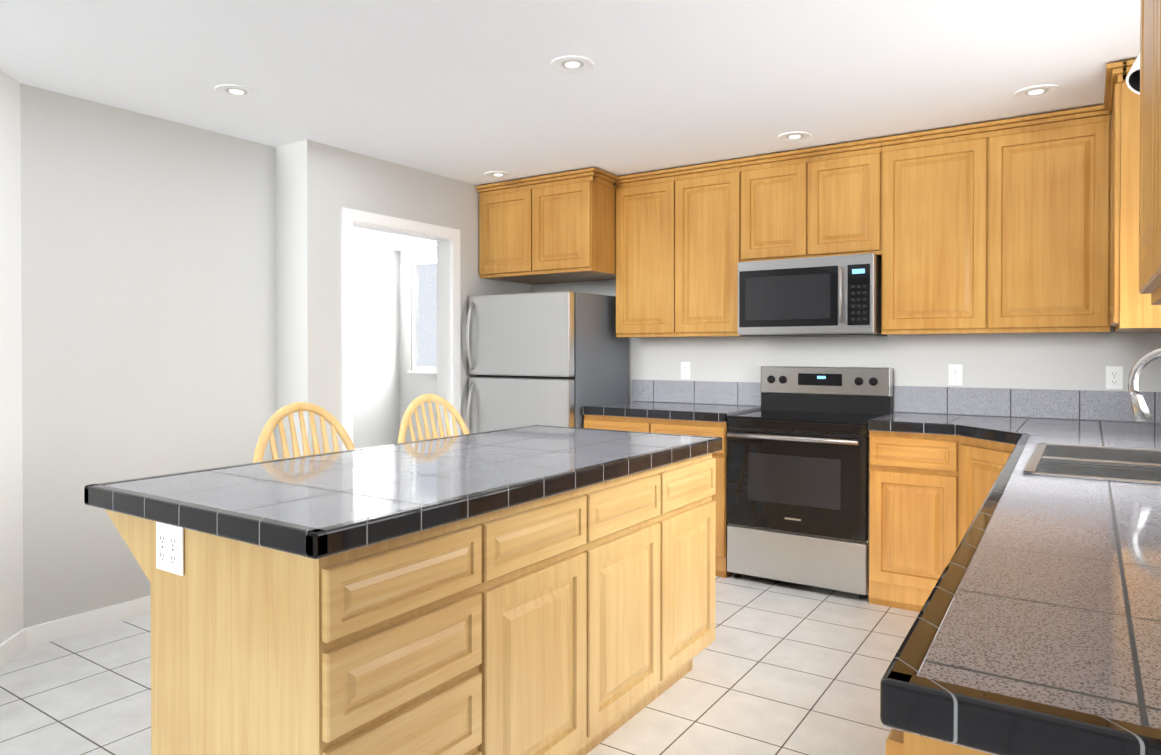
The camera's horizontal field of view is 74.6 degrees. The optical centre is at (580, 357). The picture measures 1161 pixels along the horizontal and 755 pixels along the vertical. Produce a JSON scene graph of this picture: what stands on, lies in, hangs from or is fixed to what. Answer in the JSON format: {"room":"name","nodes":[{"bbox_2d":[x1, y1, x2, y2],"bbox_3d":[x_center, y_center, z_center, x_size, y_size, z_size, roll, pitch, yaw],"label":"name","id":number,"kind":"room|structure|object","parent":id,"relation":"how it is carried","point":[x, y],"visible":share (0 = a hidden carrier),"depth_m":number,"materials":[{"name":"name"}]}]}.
{"room":"kitchen","nodes":[
{"label":"kitchen","id":0,"kind":"room"},
{"bbox_2d":[0,70,23,643],"bbox_3d":[-2.364,0.044,2.793,0.120,2.425,0.950,0,0,-11],"label":"wall","id":1,"kind":"structure","parent":0,"point":[11,542],"depth_m":3.18,"materials":[{"name":"white paint"}]},
{"bbox_2d":[20,83,276,627],"bbox_3d":[-2.106,0.036,3.816,0.120,2.425,1.230,0,1,34],"label":"wall","id":2,"kind":"structure","parent":0,"point":[148,264],"depth_m":3.62,"materials":[{"name":"paint"}]},
{"bbox_2d":[0,595,150,666],"bbox_3d":[-2.891,1.221,1.926,0.684,0.085,7.740,0,1,34],"label":"baseboard","id":3,"kind":"structure","parent":2,"relation":"attached to","point":[16,644],"depth_m":3.42,"materials":[{"name":"white wood"}]},
{"bbox_2d":[276,143,293,458],"bbox_3d":[-1.665,0.032,4.332,0.280,2.425,0.120,0,1,34],"label":"wall","id":4,"kind":"structure","parent":0,"point":[284,291],"depth_m":4.25,"materials":[{"name":"paint"}]},
{"bbox_2d":[353,244,399,448],"bbox_3d":[-3.097,0.007,7.320,0.120,2.425,3.500,0,1,34],"label":"wall","id":5,"kind":"structure","parent":0,"point":[376,355],"depth_m":8.45,"materials":[{"name":"paint"}]},
{"bbox_2d":[293,140,531,455],"bbox_3d":[-0.974,0.026,5.007,0.120,2.425,2.010,0,1,34],"label":"wall","id":6,"kind":"structure","parent":0,"point":[330,183],"depth_m":4.29,"materials":[{"name":"paint"}]},
{"bbox_2d":[342,207,460,450],"bbox_3d":[-1.138,0.195,4.763,0.152,2.092,0.964,0,1,34],"label":"door frame","id":7,"kind":"structure","parent":6,"relation":"attached to","point":[447,239],"depth_m":5.04,"materials":[{"name":"white wood"}]},
{"bbox_2d":[399,247,436,441],"bbox_3d":[-0.824,0.001,7.979,3.170,2.425,0.120,0,1,34],"label":"wall","id":8,"kind":"structure","parent":0,"point":[413,386],"depth_m":8.65,"materials":[{"name":"paint"}]},
{"bbox_2d":[408,259,436,373],"bbox_3d":[-1.560,-0.455,8.429,0.880,1.270,0.117,0,1,34],"label":"window","id":9,"kind":"structure","parent":8,"relation":"in","point":[427,314],"depth_m":8.62,"materials":[{"name":"glass"}]},
{"bbox_2d":[0,573,919,754],"bbox_3d":[-1.850,1.287,2.741,7.450,0.060,10.250,0,1,34],"label":"floor","id":10,"kind":"structure","parent":0,"point":[783,668],"depth_m":2.90,"materials":[{"name":"tile"}]},
{"bbox_2d":[252,402,354,462],"bbox_3d":[-0.866,0.715,2.771,0.510,1.088,0.516,0,1,34],"label":"stool","id":11,"kind":"object","parent":10,"relation":"on","point":[275,419],"visible":0.19,"depth_m":2.88,"materials":[{"name":"brown wood"}]},
{"bbox_2d":[105,453,715,754],"bbox_3d":[-0.349,0.819,2.523,0.896,0.880,1.880,0,1,34],"label":"kitchen island","id":12,"kind":"object","parent":10,"relation":"on","point":[580,621],"visible":0.9,"depth_m":1.83,"materials":[{"name":"brown wood"}]},
{"bbox_2d":[156,522,183,575],"bbox_3d":[-0.971,0.450,1.797,0.116,0.115,0.008,0,1,34],"label":"outlet","id":13,"kind":"object","parent":12,"relation":"attached to","point":[170,548],"visible":0.96,"depth_m":1.79,"materials":[{"name":"white plastic"}]},
{"bbox_2d":[84,425,721,558],"bbox_3d":[-0.358,0.353,2.525,0.943,0.051,1.947,0,1,34],"label":"island countertop","id":14,"kind":"structure","parent":12,"relation":"on","point":[316,506],"depth_m":2.01,"materials":[{"name":"tile"}]},
{"bbox_2d":[398,394,469,442],"bbox_3d":[-0.488,0.711,3.336,0.510,1.088,0.516,0,1,34],"label":"stool","id":15,"kind":"object","parent":10,"relation":"on","point":[406,421],"visible":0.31,"depth_m":3.44,"materials":[{"name":"brown wood"}]},
{"bbox_2d":[466,291,628,433],"bbox_3d":[-0.231,0.411,5.218,0.830,1.652,0.800,0,1,34],"label":"fridge","id":16,"kind":"object","parent":10,"relation":"on","point":[559,358],"visible":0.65,"depth_m":4.93,"materials":[{"name":"grey metal"}]},
{"bbox_2d":[584,415,732,577],"bbox_3d":[0.586,0.800,4.799,0.956,0.880,0.628,0,1,34],"label":"base cabinet","id":17,"kind":"object","parent":10,"relation":"on","point":[686,427],"visible":0.27,"depth_m":4.33,"materials":[{"name":"brown wood"}]},
{"bbox_2d":[582,401,760,421],"bbox_3d":[0.582,0.334,4.790,0.963,0.051,0.640,0,1,34],"label":"countertop","id":18,"kind":"structure","parent":17,"relation":"on","point":[687,411],"depth_m":4.62,"materials":[{"name":"tile"}]},
{"bbox_2d":[727,366,892,598],"bbox_3d":[1.284,0.652,4.288,0.758,1.185,0.668,0,1,34],"label":"range","id":19,"kind":"object","parent":10,"relation":"on","point":[798,478],"visible":0.9,"depth_m":4.10,"materials":[{"name":"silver metal"}]},
{"bbox_2d":[869,430,958,611],"bbox_3d":[1.796,0.807,3.991,0.410,0.880,0.628,0,1,34],"label":"base cabinet","id":20,"kind":"object","parent":10,"relation":"on","point":[913,511],"visible":0.85,"depth_m":3.74,"materials":[{"name":"brown wood"}]},
{"bbox_2d":[886,728,992,754],"bbox_3d":[0.846,0.831,1.077,0.592,0.880,0.958,0,1,34],"label":"base cabinet","id":21,"kind":"object","parent":10,"relation":"on","point":[899,742],"visible":0.02,"depth_m":0.82,"materials":[{"name":"brown wood"}]},
{"bbox_2d":[959,436,1015,542],"bbox_3d":[2.003,0.811,3.448,0.360,0.880,0.443,0,0,-11],"label":"base cabinet","id":22,"kind":"object","parent":10,"relation":"on","point":[982,462],"visible":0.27,"depth_m":3.50,"materials":[{"name":"brown wood"}]},
{"bbox_3d":[1.782,0.819,2.510,0.628,0.880,1.262,0,1,34],"label":"base cabinet","id":23,"kind":"object","parent":10,"relation":"on","visible":0},
{"bbox_2d":[867,412,1034,442],"bbox_3d":[1.721,0.344,3.630,0.690,0.051,1.306,0,1,34],"label":"countertop","id":24,"kind":"structure","parent":23,"relation":"on","point":[991,428],"depth_m":3.72,"materials":[{"name":"tile"}]},
{"bbox_2d":[880,418,1160,754],"bbox_3d":[1.591,0.355,2.231,0.647,0.051,3.778,0,1,34],"label":"countertop","id":25,"kind":"structure","parent":23,"relation":"on","point":[1035,629],"depth_m":0.97,"materials":[{"name":"tile"}]},
{"bbox_2d":[1023,443,1160,484],"bbox_3d":[1.698,0.421,2.358,0.520,0.195,0.835,0,1,34],"label":"sink","id":26,"kind":"object","parent":25,"relation":"in","point":[1121,464],"visible":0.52,"depth_m":2.43,"materials":[{"name":"metal"}]},
{"bbox_2d":[1128,348,1160,421],"bbox_3d":[1.828,0.145,2.329,0.253,0.358,0.096,0,1,34],"label":"faucet","id":27,"kind":"object","parent":25,"relation":"on","point":[1140,410],"visible":1,"depth_m":2.39,"materials":[{"name":"silver metal"}]},
{"bbox_2d":[0,0,1139,250],"bbox_3d":[-1.850,-1.178,2.721,7.450,0.020,10.250,0,1,34],"label":"ceiling","id":28,"kind":"structure","parent":0,"point":[468,90],"depth_m":3.10,"materials":[{"name":"paint"}]},
{"bbox_2d":[214,84,257,98],"bbox_3d":[-1.516,-1.167,3.357,0.175,0.011,0.175,0,1,34],"label":"recessed light","id":29,"kind":"object","parent":28,"relation":"in","point":[236,91],"visible":1,"depth_m":3.35,"materials":[{"name":"grey"}]},
{"bbox_2d":[485,171,511,177],"bbox_3d":[-0.533,-1.180,4.938,0.175,0.011,0.175,0,1,34],"label":"recessed light","id":30,"kind":"object","parent":28,"relation":"in","point":[497,174],"visible":1,"depth_m":4.92,"materials":[{"name":"grey"}]},
{"bbox_2d":[550,55,594,72],"bbox_3d":[-0.032,-1.164,3.040,0.175,0.011,0.175,0,1,34],"label":"recessed light","id":31,"kind":"object","parent":28,"relation":"in","point":[572,64],"visible":1,"depth_m":3.03,"materials":[{"name":"grey"}]},
{"bbox_2d":[778,131,811,140],"bbox_3d":[1.142,-1.173,4.060,0.175,0.011,0.175,0,1,34],"label":"recessed light","id":32,"kind":"object","parent":28,"relation":"in","point":[796,136],"visible":1,"depth_m":4.05,"materials":[{"name":"grey"}]},
{"bbox_2d":[1013,84,1059,98],"bbox_3d":[2.010,-1.167,3.361,0.175,0.011,0.175,0,1,34],"label":"recessed light","id":33,"kind":"object","parent":28,"relation":"in","point":[1036,91],"visible":1,"depth_m":3.35,"materials":[{"name":"grey"}]},
{"bbox_2d":[1126,53,1139,94],"bbox_3d":[1.408,-0.914,1.810,0.155,0.492,0.555,0,1,30],"label":"spotlight fixture","id":34,"kind":"object","parent":28,"relation":"attached to","point":[1133,80],"visible":0.27,"depth_m":1.97,"materials":[{"name":"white plastic"}]},
{"bbox_2d":[532,121,1160,422],"bbox_3d":[1.306,0.028,4.766,4.180,2.425,0.120,0,1,34],"label":"wall","id":35,"kind":"structure","parent":0,"point":[1065,361],"depth_m":4.28,"materials":[{"name":"paint"}]},
{"bbox_2d":[476,168,617,284],"bbox_3d":[-0.140,-0.864,5.256,0.975,0.630,0.650,0,1,34],"label":"upper cabinet","id":36,"kind":"object","parent":35,"relation":"attached to","point":[554,228],"visible":1,"depth_m":4.98,"materials":[{"name":"brown wood"}]},
{"bbox_2d":[614,159,740,337],"bbox_3d":[0.668,-0.653,4.896,0.867,1.045,0.355,0,1,34],"label":"upper cabinet","id":37,"kind":"object","parent":35,"relation":"attached to","point":[678,244],"visible":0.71,"depth_m":4.75,"materials":[{"name":"brown wood"}]},
{"bbox_2d":[681,362,689,378],"bbox_3d":[0.702,0.090,5.093,0.070,0.115,0.008,0,1,34],"label":"electrical outlet","id":38,"kind":"object","parent":35,"relation":"attached to","point":[685,370],"visible":1,"depth_m":5.09,"materials":[{"name":"white plastic"}]},
{"bbox_2d":[632,380,760,405],"bbox_3d":[0.756,0.232,5.050,0.956,0.148,0.012,0,1,34],"label":"backsplash","id":39,"kind":"structure","parent":35,"relation":"attached to","point":[699,392],"depth_m":5.03,"materials":[{"name":"tile"}]},
{"bbox_2d":[738,138,881,261],"bbox_3d":[1.361,-0.864,4.431,0.800,0.615,0.355,0,1,34],"label":"upper cabinet","id":40,"kind":"object","parent":35,"relation":"attached to","point":[822,201],"visible":0.9,"depth_m":4.29,"materials":[{"name":"brown wood"}]},
{"bbox_2d":[738,253,886,336],"bbox_3d":[1.335,-0.338,4.395,0.762,0.434,0.450,0,1,34],"label":"over-the-range microwave","id":41,"kind":"object","parent":40,"relation":"attached to","point":[833,296],"visible":1,"depth_m":4.21,"materials":[{"name":"silver metal"}]},
{"bbox_2d":[949,364,962,384],"bbox_3d":[2.060,0.097,4.186,0.070,0.115,0.008,0,1,34],"label":"electrical outlet","id":42,"kind":"object","parent":35,"relation":"attached to","point":[955,374],"visible":1,"depth_m":4.18,"materials":[{"name":"white plastic"}]},
{"bbox_2d":[880,105,1111,334],"bbox_3d":[2.115,-0.645,3.930,1.013,1.045,0.355,0,1,34],"label":"upper cabinet","id":43,"kind":"object","parent":35,"relation":"attached to","point":[999,227],"visible":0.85,"depth_m":3.78,"materials":[{"name":"brown wood"}]},
{"bbox_2d":[894,386,1160,422],"bbox_3d":[2.337,0.241,3.995,1.302,0.148,0.012,0,1,34],"label":"backsplash","id":44,"kind":"structure","parent":35,"relation":"attached to","point":[1081,404],"depth_m":3.99,"materials":[{"name":"tile"}]},
{"bbox_2d":[1106,366,1122,389],"bbox_3d":[2.655,0.102,3.789,0.070,0.115,0.008,0,1,34],"label":"electrical outlet","id":45,"kind":"object","parent":35,"relation":"attached to","point":[1114,377],"visible":1,"depth_m":3.79,"materials":[{"name":"white plastic"}]},
{"bbox_3d":[0.632,0.066,0.100,0.120,2.425,8.630,0,1,34],"label":"wall","id":46,"kind":"structure","parent":0,"visible":0},
{"bbox_2d":[1104,59,1160,332],"bbox_3d":[2.493,-0.640,3.317,0.355,1.045,0.956,0,1,34],"label":"upper cabinet","id":47,"kind":"object","parent":46,"relation":"attached to","point":[1133,309],"visible":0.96,"depth_m":3.02,"materials":[{"name":"brown wood"}]},
{"bbox_2d":[1139,0,1160,304],"bbox_3d":[1.111,-0.614,1.220,0.326,1.026,0.467,0,1,34],"label":"upper cabinet","id":48,"kind":"object","parent":46,"relation":"attached to","point":[1153,302],"depth_m":1.45,"materials":[{"name":"brown wood"}]},
{"bbox_2d":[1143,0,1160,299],"bbox_3d":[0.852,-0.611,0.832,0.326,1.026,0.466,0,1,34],"label":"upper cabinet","id":49,"kind":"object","parent":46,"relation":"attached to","point":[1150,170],"depth_m":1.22,"materials":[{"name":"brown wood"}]}
]}

